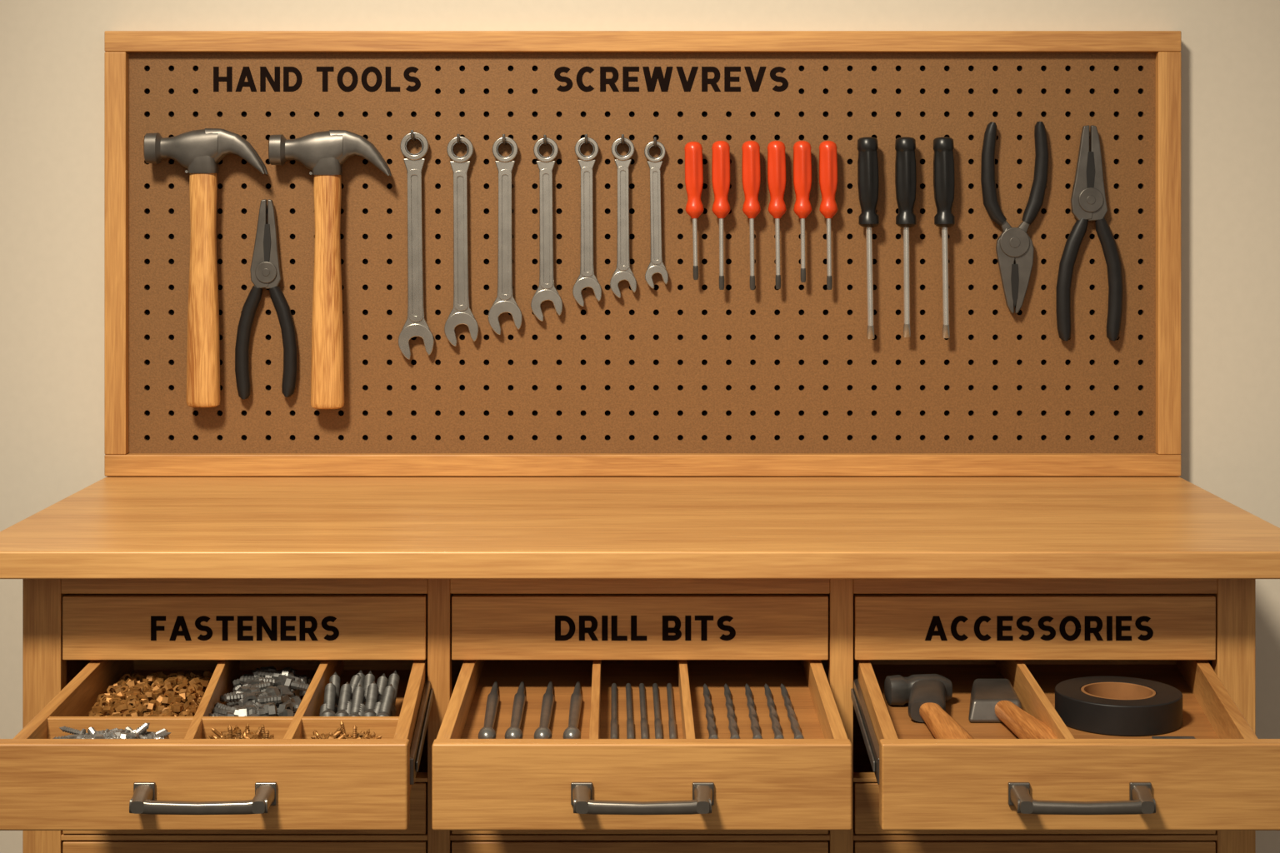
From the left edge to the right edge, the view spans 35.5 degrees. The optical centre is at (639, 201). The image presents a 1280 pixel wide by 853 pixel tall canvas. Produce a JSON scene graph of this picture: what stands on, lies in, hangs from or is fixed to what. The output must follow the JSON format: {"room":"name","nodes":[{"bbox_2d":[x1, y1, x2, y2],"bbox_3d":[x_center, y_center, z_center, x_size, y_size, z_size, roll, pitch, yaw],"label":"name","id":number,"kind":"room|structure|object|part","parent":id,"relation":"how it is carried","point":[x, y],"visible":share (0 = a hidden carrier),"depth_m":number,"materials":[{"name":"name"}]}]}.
{"room":"workshop","nodes":[
{"label":"workshop","id":0,"kind":"room"},
{"bbox_2d":[0,0,1279,852],"bbox_3d":[0.000,-0.119,2.482,6.000,2.700,0.100,0,0,0],"label":"wall","id":1,"kind":"structure","parent":0,"point":[52,52],"depth_m":2.43,"materials":[{"name":"beige paint"}]},
{"bbox_2d":[104,30,1181,476],"bbox_3d":[0.004,0.062,2.416,1.293,0.535,0.031,0,0,0],"label":"pegboard","id":2,"kind":"object","parent":1,"relation":"attached to","point":[686,376],"visible":0.94,"depth_m":2.41,"materials":[{"name":"brown wood"}]},
{"bbox_3d":[-0.630,0.062,2.416,0.026,0.484,0.031,0,0,0],"label":"frame","id":3,"kind":"part","parent":2,"relation":"part of","materials":[{"name":"brown wood"}]},
{"bbox_2d":[143,128,268,407],"bbox_3d":[-0.518,0.079,2.394,0.144,0.332,0.042,0,0,0],"label":"hammer","id":4,"kind":"object","parent":2,"relation":"hanging from","point":[201,152],"visible":1,"depth_m":2.38,"materials":[{"name":"wood"}]},
{"bbox_3d":[-0.522,0.103,2.389,0.040,0.283,0.029,0,0,0],"label":"wooden handle","id":5,"kind":"part","parent":4,"relation":"part of","materials":[{"name":"brown wood"}]},
{"bbox_2d":[187,155,218,173],"bbox_3d":[-0.522,-0.053,2.389,0.035,0.038,0.028,0,0,0],"label":"socket","id":6,"kind":"object","parent":4,"relation":"attached to","point":[196,164],"depth_m":2.38,"materials":[{"name":"metal"}]},
{"bbox_2d":[235,199,297,399],"bbox_3d":[-0.449,0.117,2.405,0.075,0.240,0.022,0,0,0],"label":"pliers","id":7,"kind":"object","parent":2,"relation":"hanging from","point":[265,270],"visible":1,"depth_m":2.40,"materials":[{"name":"rubber"}]},
{"bbox_2d":[268,130,391,409],"bbox_3d":[-0.369,0.081,2.394,0.144,0.332,0.042,0,0,0],"label":"hammer","id":8,"kind":"object","parent":2,"relation":"hanging from","point":[324,153],"visible":1,"depth_m":2.38,"materials":[{"name":"wood"}]},
{"bbox_3d":[-0.373,0.105,2.389,0.040,0.283,0.029,0,0,0],"label":"wooden handle","id":9,"kind":"part","parent":8,"relation":"part of","materials":[{"name":"brown wood"}]},
{"bbox_2d":[312,157,342,174],"bbox_3d":[-0.373,-0.051,2.389,0.035,0.038,0.028,0,0,0],"label":"socket","id":10,"kind":"object","parent":8,"relation":"attached to","point":[321,166],"depth_m":2.38,"materials":[{"name":"metal"}]},
{"bbox_2d":[398,130,434,359],"bbox_3d":[-0.269,0.052,2.403,0.043,0.275,0.026,0,0,0],"label":"wrench","id":11,"kind":"object","parent":2,"relation":"hanging from","point":[416,325],"visible":1,"depth_m":2.40,"materials":[{"name":"silver metal"}]},
{"bbox_2d":[444,134,479,346],"bbox_3d":[-0.215,0.047,2.402,0.040,0.255,0.025,0,0,24],"label":"wrench","id":12,"kind":"object","parent":2,"relation":"hanging from","point":[461,312],"visible":1,"depth_m":2.40,"materials":[{"name":"silver metal"}]},
{"bbox_2d":[488,134,522,334],"bbox_3d":[-0.162,0.040,2.403,0.039,0.241,0.025,0,0,26],"label":"wrench","id":13,"kind":"object","parent":2,"relation":"hanging from","point":[505,302],"visible":1,"depth_m":2.40,"materials":[{"name":"silver metal"}]},
{"bbox_2d":[530,135,562,321],"bbox_3d":[-0.112,0.032,2.402,0.036,0.224,0.025,0,0,27],"label":"wrench","id":14,"kind":"object","parent":2,"relation":"hanging from","point":[546,291],"visible":1,"depth_m":2.40,"materials":[{"name":"silver metal"}]},
{"bbox_2d":[572,134,601,306],"bbox_3d":[-0.064,0.023,2.403,0.033,0.207,0.024,0,0,32],"label":"wrench","id":15,"kind":"object","parent":2,"relation":"hanging from","point":[587,278],"visible":1,"depth_m":2.40,"materials":[{"name":"silver metal"}]},
{"bbox_2d":[610,134,636,298],"bbox_3d":[-0.020,0.018,2.403,0.030,0.196,0.024,0,0,34],"label":"wrench","id":16,"kind":"object","parent":2,"relation":"hanging from","point":[622,272],"visible":1,"depth_m":2.40,"materials":[{"name":"silver metal"}]},
{"bbox_3d":[0.004,-0.193,2.416,1.293,0.025,0.031,0,0,0],"label":"frame","id":17,"kind":"part","parent":2,"relation":"part of","materials":[{"name":"brown wood"}]},
{"bbox_3d":[0.004,0.317,2.416,1.293,0.026,0.031,0,0,0],"label":"frame","id":18,"kind":"part","parent":2,"relation":"part of","materials":[{"name":"brown wood"}]},
{"bbox_2d":[644,137,668,289],"bbox_3d":[0.019,0.014,2.403,0.027,0.182,0.023,0,0,38],"label":"wrench","id":19,"kind":"object","parent":2,"relation":"hanging from","point":[656,265],"visible":1,"depth_m":2.40,"materials":[{"name":"silver metal"}]},
{"bbox_2d":[684,141,704,279],"bbox_3d":[0.063,0.011,2.398,0.024,0.166,0.033,0,0,-21],"label":"screwdriver","id":20,"kind":"object","parent":2,"relation":"hanging from","point":[693,150],"visible":1,"depth_m":2.38,"materials":[{"name":"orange plastic"}]},
{"bbox_3d":[0.065,-0.026,2.393,0.024,0.092,0.024,0,0,0],"label":"handle","id":21,"kind":"part","parent":20,"relation":"part of","materials":[{"name":"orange plastic"}]},
{"bbox_2d":[711,140,730,289],"bbox_3d":[0.097,0.017,2.398,0.023,0.178,0.035,0,0,0],"label":"screwdriver","id":22,"kind":"object","parent":2,"relation":"hanging from","point":[721,149],"visible":1,"depth_m":2.38,"materials":[{"name":"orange plastic"}]},
{"bbox_3d":[0.097,-0.026,2.393,0.023,0.093,0.024,0,0,0],"label":"handle","id":23,"kind":"part","parent":22,"relation":"part of","materials":[{"name":"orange plastic"}]},
{"bbox_2d":[741,140,760,289],"bbox_3d":[0.133,0.017,2.399,0.023,0.178,0.035,0,0,0],"label":"screwdriver","id":24,"kind":"object","parent":2,"relation":"hanging from","point":[751,172],"visible":1,"depth_m":2.38,"materials":[{"name":"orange plastic"}]},
{"bbox_3d":[0.133,-0.026,2.393,0.023,0.093,0.024,0,0,0],"label":"handle","id":25,"kind":"part","parent":24,"relation":"part of","materials":[{"name":"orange plastic"}]},
{"bbox_2d":[766,140,786,289],"bbox_3d":[0.164,0.016,2.399,0.023,0.178,0.035,0,0,0],"label":"screwdriver","id":26,"kind":"object","parent":2,"relation":"hanging from","point":[776,149],"visible":1,"depth_m":2.38,"materials":[{"name":"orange plastic"}]},
{"bbox_3d":[0.164,-0.026,2.393,0.023,0.093,0.024,0,0,0],"label":"handle","id":27,"kind":"part","parent":26,"relation":"part of","materials":[{"name":"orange plastic"}]},
{"bbox_2d":[792,140,811,282],"bbox_3d":[0.194,0.012,2.399,0.023,0.170,0.035,0,0,0],"label":"screwdriver","id":28,"kind":"object","parent":2,"relation":"hanging from","point":[802,149],"visible":1,"depth_m":2.38,"materials":[{"name":"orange plastic"}]},
{"bbox_3d":[0.194,-0.026,2.393,0.023,0.093,0.024,0,0,0],"label":"handle","id":29,"kind":"part","parent":28,"relation":"part of","materials":[{"name":"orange plastic"}]},
{"bbox_2d":[818,140,838,289],"bbox_3d":[0.225,0.017,2.399,0.023,0.178,0.035,0,0,0],"label":"screwdriver","id":30,"kind":"object","parent":2,"relation":"hanging from","point":[827,149],"visible":1,"depth_m":2.38,"materials":[{"name":"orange plastic"}]},
{"bbox_3d":[0.225,-0.026,2.393,0.023,0.093,0.024,0,0,0],"label":"handle","id":31,"kind":"part","parent":30,"relation":"part of","materials":[{"name":"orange plastic"}]},
{"bbox_2d":[857,136,879,339],"bbox_3d":[0.272,0.044,2.397,0.027,0.242,0.034,0,0,-20],"label":"screwdriver","id":32,"kind":"object","parent":2,"relation":"hanging from","point":[867,147],"visible":1,"depth_m":2.38,"materials":[{"name":"black plastic"}]},
{"bbox_3d":[0.273,-0.023,2.393,0.026,0.108,0.027,0,0,0],"label":"handle","id":33,"kind":"part","parent":32,"relation":"part of","materials":[{"name":"black plastic"}]},
{"bbox_2d":[895,136,916,337],"bbox_3d":[0.317,0.043,2.397,0.026,0.240,0.035,0,0,-18],"label":"screwdriver","id":34,"kind":"object","parent":2,"relation":"hanging from","point":[905,147],"visible":1,"depth_m":2.38,"materials":[{"name":"black plastic"}]},
{"bbox_3d":[0.318,-0.023,2.393,0.026,0.108,0.027,0,0,0],"label":"handle","id":35,"kind":"part","parent":34,"relation":"part of","materials":[{"name":"black plastic"}]},
{"bbox_2d":[933,136,954,338],"bbox_3d":[0.362,0.043,2.397,0.026,0.241,0.035,0,0,-18],"label":"screwdriver","id":36,"kind":"object","parent":2,"relation":"hanging from","point":[943,147],"visible":1,"depth_m":2.38,"materials":[{"name":"black plastic"}]},
{"bbox_3d":[0.364,-0.023,2.393,0.026,0.108,0.027,0,0,0],"label":"handle","id":37,"kind":"part","parent":36,"relation":"part of","materials":[{"name":"black plastic"}]},
{"bbox_2d":[980,121,1049,313],"bbox_3d":[0.450,0.019,2.405,0.082,0.230,0.022,0,0,0],"label":"pliers","id":38,"kind":"object","parent":2,"relation":"hanging from","point":[1013,244],"visible":1,"depth_m":2.40,"materials":[{"name":"metal"}]},
{"bbox_2d":[1055,125,1123,340],"bbox_3d":[0.540,0.038,2.405,0.080,0.259,0.022,0,0,0],"label":"pliers","id":39,"kind":"object","parent":2,"relation":"hanging from","point":[1088,202],"visible":1,"depth_m":2.40,"materials":[{"name":"metal"}]},
{"bbox_3d":[0.636,0.062,2.416,0.028,0.484,0.031,0,0,0],"label":"frame","id":40,"kind":"part","parent":2,"relation":"part of","materials":[{"name":"brown wood"}]},
{"bbox_3d":[0.000,1.281,0.466,6.000,0.100,3.932,0,0,0],"label":"floor","id":41,"kind":"structure","parent":0,"visible":0},
{"bbox_2d":[0,476,1279,852],"bbox_3d":[0.004,0.781,2.160,1.291,0.898,0.540,0,0,0],"label":"workbench","id":42,"kind":"object","parent":41,"relation":"on","point":[448,571],"visible":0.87,"depth_m":1.95,"materials":[{"name":"brown wood"}]},
{"bbox_3d":[-0.584,0.794,1.961,0.037,0.873,0.020,0,0,0],"label":"post","id":43,"kind":"part","parent":42,"relation":"part of","materials":[{"name":"brown wood"}]},
{"bbox_2d":[0,656,433,830],"bbox_3d":[-0.379,0.486,1.873,0.382,0.072,0.494,0,0,0],"label":"drawer","id":44,"kind":"object","parent":42,"relation":"attached to","point":[187,780],"depth_m":1.66,"materials":[{"name":"brown wood"}]},
{"bbox_2d":[52,723,171,739],"bbox_3d":[-0.453,0.472,1.713,0.132,0.045,0.088,0,0,-10],"label":"screws","id":45,"kind":"object","parent":44,"relation":"in","point":[141,732],"visible":0.15,"depth_m":1.72,"materials":[{"name":"metal"}]},
{"bbox_2d":[88,671,213,716],"bbox_3d":[-0.464,0.479,1.893,0.116,0.032,0.235,0,0,0],"label":"nuts","id":46,"kind":"object","parent":44,"relation":"in","point":[180,694],"visible":0.65,"depth_m":1.90,"materials":[{"name":"gold metal"}]},
{"bbox_2d":[208,723,274,739],"bbox_3d":[-0.342,0.474,1.712,0.070,0.056,0.067,0,0,0],"label":"screws","id":47,"kind":"object","parent":44,"relation":"in","point":[232,733],"visible":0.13,"depth_m":1.72,"materials":[{"name":"gold metal"}]},
{"bbox_2d":[208,666,312,716],"bbox_3d":[-0.352,0.476,1.892,0.102,0.032,0.230,0,0,0],"label":"bolts","id":48,"kind":"object","parent":44,"relation":"in","point":[268,692],"visible":0.71,"depth_m":1.90,"materials":[{"name":"silver metal"}]},
{"bbox_2d":[310,720,382,739],"bbox_3d":[-0.252,0.474,1.712,0.073,0.052,0.060,0,0,3],"label":"screws","id":49,"kind":"object","parent":44,"relation":"in","point":[338,734],"visible":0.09,"depth_m":1.72,"materials":[{"name":"gold metal"}]},
{"bbox_2d":[319,670,399,716],"bbox_3d":[-0.264,0.473,1.874,0.068,0.035,0.178,0,0,-3],"label":"screws","id":50,"kind":"object","parent":44,"relation":"in","point":[362,697],"visible":0.69,"depth_m":1.87,"materials":[{"name":"silver metal"}]},
{"bbox_3d":[-0.386,0.621,1.961,0.358,0.005,0.020,0,0,0],"label":"rail","id":51,"kind":"part","parent":42,"relation":"part of","materials":[{"name":"brown wood"}]},
{"bbox_3d":[-0.386,0.370,1.961,0.358,0.026,0.020,0,0,0],"label":"rail","id":52,"kind":"part","parent":42,"relation":"part of","materials":[{"name":"brown wood"}]},
{"bbox_3d":[-0.386,0.416,1.960,0.354,0.062,0.019,0,0,0],"label":"label panel","id":53,"kind":"part","parent":42,"relation":"part of","materials":[{"name":"brown wood"}]},
{"bbox_3d":[-0.386,0.718,1.960,0.354,0.186,0.018,0,0,0],"label":"closed drawer","id":54,"kind":"part","parent":42,"relation":"part of","materials":[{"name":"brown wood"}]},
{"bbox_3d":[-0.386,0.593,1.960,0.354,0.050,0.018,0,0,0],"label":"closed drawer","id":55,"kind":"part","parent":42,"relation":"part of","materials":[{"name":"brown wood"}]},
{"bbox_3d":[-0.386,0.565,1.961,0.358,0.004,0.020,0,0,0],"label":"rail","id":56,"kind":"part","parent":42,"relation":"part of","materials":[{"name":"brown wood"}]},
{"bbox_3d":[0.000,0.621,1.961,0.371,0.005,0.020,0,0,0],"label":"rail","id":57,"kind":"part","parent":42,"relation":"part of","materials":[{"name":"brown wood"}]},
{"bbox_3d":[0.000,0.370,1.961,0.371,0.026,0.020,0,0,0],"label":"rail","id":58,"kind":"part","parent":42,"relation":"part of","materials":[{"name":"brown wood"}]},
{"bbox_3d":[0.000,0.416,1.960,0.368,0.062,0.019,0,0,0],"label":"label panel","id":59,"kind":"part","parent":42,"relation":"part of","materials":[{"name":"brown wood"}]},
{"bbox_3d":[0.000,0.718,1.960,0.368,0.186,0.018,0,0,0],"label":"closed drawer","id":60,"kind":"part","parent":42,"relation":"part of","materials":[{"name":"brown wood"}]},
{"bbox_3d":[0.000,0.593,1.960,0.368,0.050,0.018,0,0,0],"label":"closed drawer","id":61,"kind":"part","parent":42,"relation":"part of","materials":[{"name":"brown wood"}]},
{"bbox_2d":[431,660,852,830],"bbox_3d":[0.003,0.486,1.873,0.354,0.072,0.494,0,0,0],"label":"drawer","id":62,"kind":"object","parent":42,"relation":"attached to","point":[692,781],"depth_m":1.66,"materials":[{"name":"brown wood"}]},
{"bbox_2d":[478,681,499,739],"bbox_3d":[-0.140,0.472,1.868,0.016,0.016,0.224,0,0,-3],"label":"bit","id":63,"kind":"object","parent":62,"relation":"in","point":[487,732],"visible":0.86,"depth_m":1.83,"materials":[{"name":"metal"}]},
{"bbox_2d":[505,681,525,739],"bbox_3d":[-0.112,0.472,1.868,0.017,0.016,0.224,0,0,0],"label":"bit","id":64,"kind":"object","parent":62,"relation":"in","point":[514,732],"visible":0.85,"depth_m":1.83,"materials":[{"name":"metal"}]},
{"bbox_2d":[534,681,554,739],"bbox_3d":[-0.086,0.472,1.868,0.016,0.016,0.224,0,0,0],"label":"bit","id":65,"kind":"object","parent":62,"relation":"in","point":[543,732],"visible":0.8,"depth_m":1.83,"materials":[{"name":"metal"}]},
{"bbox_2d":[562,681,582,739],"bbox_3d":[-0.060,0.472,1.868,0.016,0.016,0.224,0,0,0],"label":"bit","id":66,"kind":"object","parent":62,"relation":"in","point":[572,732],"visible":0.89,"depth_m":1.83,"materials":[{"name":"metal"}]},
{"bbox_2d":[610,683,617,739],"bbox_3d":[-0.024,0.476,1.873,0.007,0.007,0.205,0,0,-1],"label":"bit","id":67,"kind":"object","parent":62,"relation":"in","point":[613,716],"visible":0.99,"depth_m":1.86,"materials":[{"name":"metal"}]},
{"bbox_2d":[625,683,634,739],"bbox_3d":[-0.010,0.476,1.873,0.007,0.007,0.205,0,0,-1],"label":"bit","id":68,"kind":"object","parent":62,"relation":"in","point":[630,726],"visible":0.97,"depth_m":1.85,"materials":[{"name":"metal"}]},
{"bbox_2d":[639,683,648,739],"bbox_3d":[0.003,0.476,1.873,0.007,0.007,0.205,0,0,-1],"label":"bit","id":69,"kind":"object","parent":62,"relation":"in","point":[644,729],"visible":0.98,"depth_m":1.85,"materials":[{"name":"metal"}]},
{"bbox_2d":[652,683,662,739],"bbox_3d":[0.016,0.476,1.873,0.007,0.007,0.205,0,0,-1],"label":"bit","id":70,"kind":"object","parent":62,"relation":"in","point":[657,723],"visible":0.98,"depth_m":1.85,"materials":[{"name":"metal"}]},
{"bbox_2d":[666,683,676,739],"bbox_3d":[0.029,0.476,1.873,0.007,0.007,0.205,0,0,0],"label":"bit","id":71,"kind":"object","parent":62,"relation":"in","point":[672,723],"visible":0.95,"depth_m":1.85,"materials":[{"name":"metal"}]},
{"bbox_2d":[703,683,718,739],"bbox_3d":[0.065,0.475,1.869,0.009,0.009,0.204,0,0,0],"label":"bit","id":72,"kind":"object","parent":62,"relation":"in","point":[711,727],"visible":0.98,"depth_m":1.84,"materials":[{"name":"metal"}]},
{"bbox_2d":[724,683,739,739],"bbox_3d":[0.084,0.475,1.869,0.009,0.009,0.204,0,0,0],"label":"bit","id":73,"kind":"object","parent":62,"relation":"in","point":[732,727],"visible":0.94,"depth_m":1.84,"materials":[{"name":"metal"}]},
{"bbox_2d":[745,683,762,739],"bbox_3d":[0.104,0.475,1.869,0.009,0.009,0.204,0,0,0],"label":"bit","id":74,"kind":"object","parent":62,"relation":"in","point":[755,727],"visible":0.95,"depth_m":1.84,"materials":[{"name":"metal"}]},
{"bbox_2d":[764,683,784,739],"bbox_3d":[0.123,0.475,1.869,0.009,0.009,0.204,0,0,0],"label":"bit","id":75,"kind":"object","parent":62,"relation":"in","point":[776,727],"visible":0.94,"depth_m":1.84,"materials":[{"name":"metal"}]},
{"bbox_2d":[780,683,804,739],"bbox_3d":[0.141,0.475,1.869,0.009,0.009,0.204,0,0,0],"label":"bit","id":76,"kind":"object","parent":62,"relation":"in","point":[795,727],"visible":0.95,"depth_m":1.84,"materials":[{"name":"metal"}]},
{"bbox_3d":[0.386,0.565,1.961,0.355,0.004,0.020,0,0,0],"label":"rail","id":77,"kind":"part","parent":42,"relation":"part of","materials":[{"name":"brown wood"}]},
{"bbox_3d":[0.386,0.416,1.960,0.352,0.062,0.019,0,0,0],"label":"label panel","id":78,"kind":"part","parent":42,"relation":"part of","materials":[{"name":"brown wood"}]},
{"bbox_3d":[0.386,0.718,1.960,0.352,0.186,0.018,0,0,0],"label":"closed drawer","id":79,"kind":"part","parent":42,"relation":"part of","materials":[{"name":"brown wood"}]},
{"bbox_3d":[0.386,0.593,1.960,0.352,0.050,0.018,0,0,0],"label":"closed drawer","id":80,"kind":"part","parent":42,"relation":"part of","materials":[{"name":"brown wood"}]},
{"bbox_3d":[0.386,0.621,1.961,0.355,0.005,0.020,0,0,0],"label":"rail","id":81,"kind":"part","parent":42,"relation":"part of","materials":[{"name":"brown wood"}]},
{"bbox_3d":[0.386,0.370,1.961,0.355,0.026,0.020,0,0,0],"label":"rail","id":82,"kind":"part","parent":42,"relation":"part of","materials":[{"name":"brown wood"}]},
{"bbox_2d":[850,656,1279,830],"bbox_3d":[0.388,0.486,1.874,0.381,0.072,0.496,0,0,0],"label":"drawer","id":83,"kind":"object","parent":42,"relation":"attached to","point":[1227,777],"depth_m":1.66,"materials":[{"name":"brown wood"}]},
{"bbox_2d":[884,674,974,739],"bbox_3d":[0.270,0.474,1.834,0.064,0.028,0.243,0,0,0],"label":"hammer","id":84,"kind":"object","parent":83,"relation":"in","point":[927,696],"visible":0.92,"depth_m":1.88,"materials":[{"name":"metal"}]},
{"bbox_3d":[0.276,0.475,1.798,0.028,0.024,0.169,0,0,-4],"label":"wooden handle","id":85,"kind":"part","parent":84,"relation":"part of","materials":[{"name":"brown wood"}]},
{"bbox_2d":[968,679,1056,739],"bbox_3d":[0.340,0.476,1.838,0.061,0.025,0.253,0,0,-3],"label":"mallet","id":86,"kind":"object","parent":83,"relation":"in","point":[991,700],"visible":0.7,"depth_m":1.87,"materials":[{"name":"metal"}]},
{"bbox_3d":[0.352,0.476,1.799,0.029,0.025,0.172,0,0,-7],"label":"wooden handle","id":87,"kind":"part","parent":86,"relation":"part of","materials":[{"name":"brown wood"}]},
{"bbox_2d":[1055,675,1182,736],"bbox_3d":[0.450,0.474,1.881,0.117,0.028,0.117,0,0,0],"label":"tape roll","id":88,"kind":"object","parent":83,"relation":"in","point":[1111,706],"visible":0.97,"depth_m":1.84,"materials":[{"name":"plastic"}]},
{"bbox_3d":[0.582,0.794,1.961,0.037,0.873,0.020,0,0,0],"label":"post","id":89,"kind":"part","parent":42,"relation":"part of","materials":[{"name":"brown wood"}]}
]}

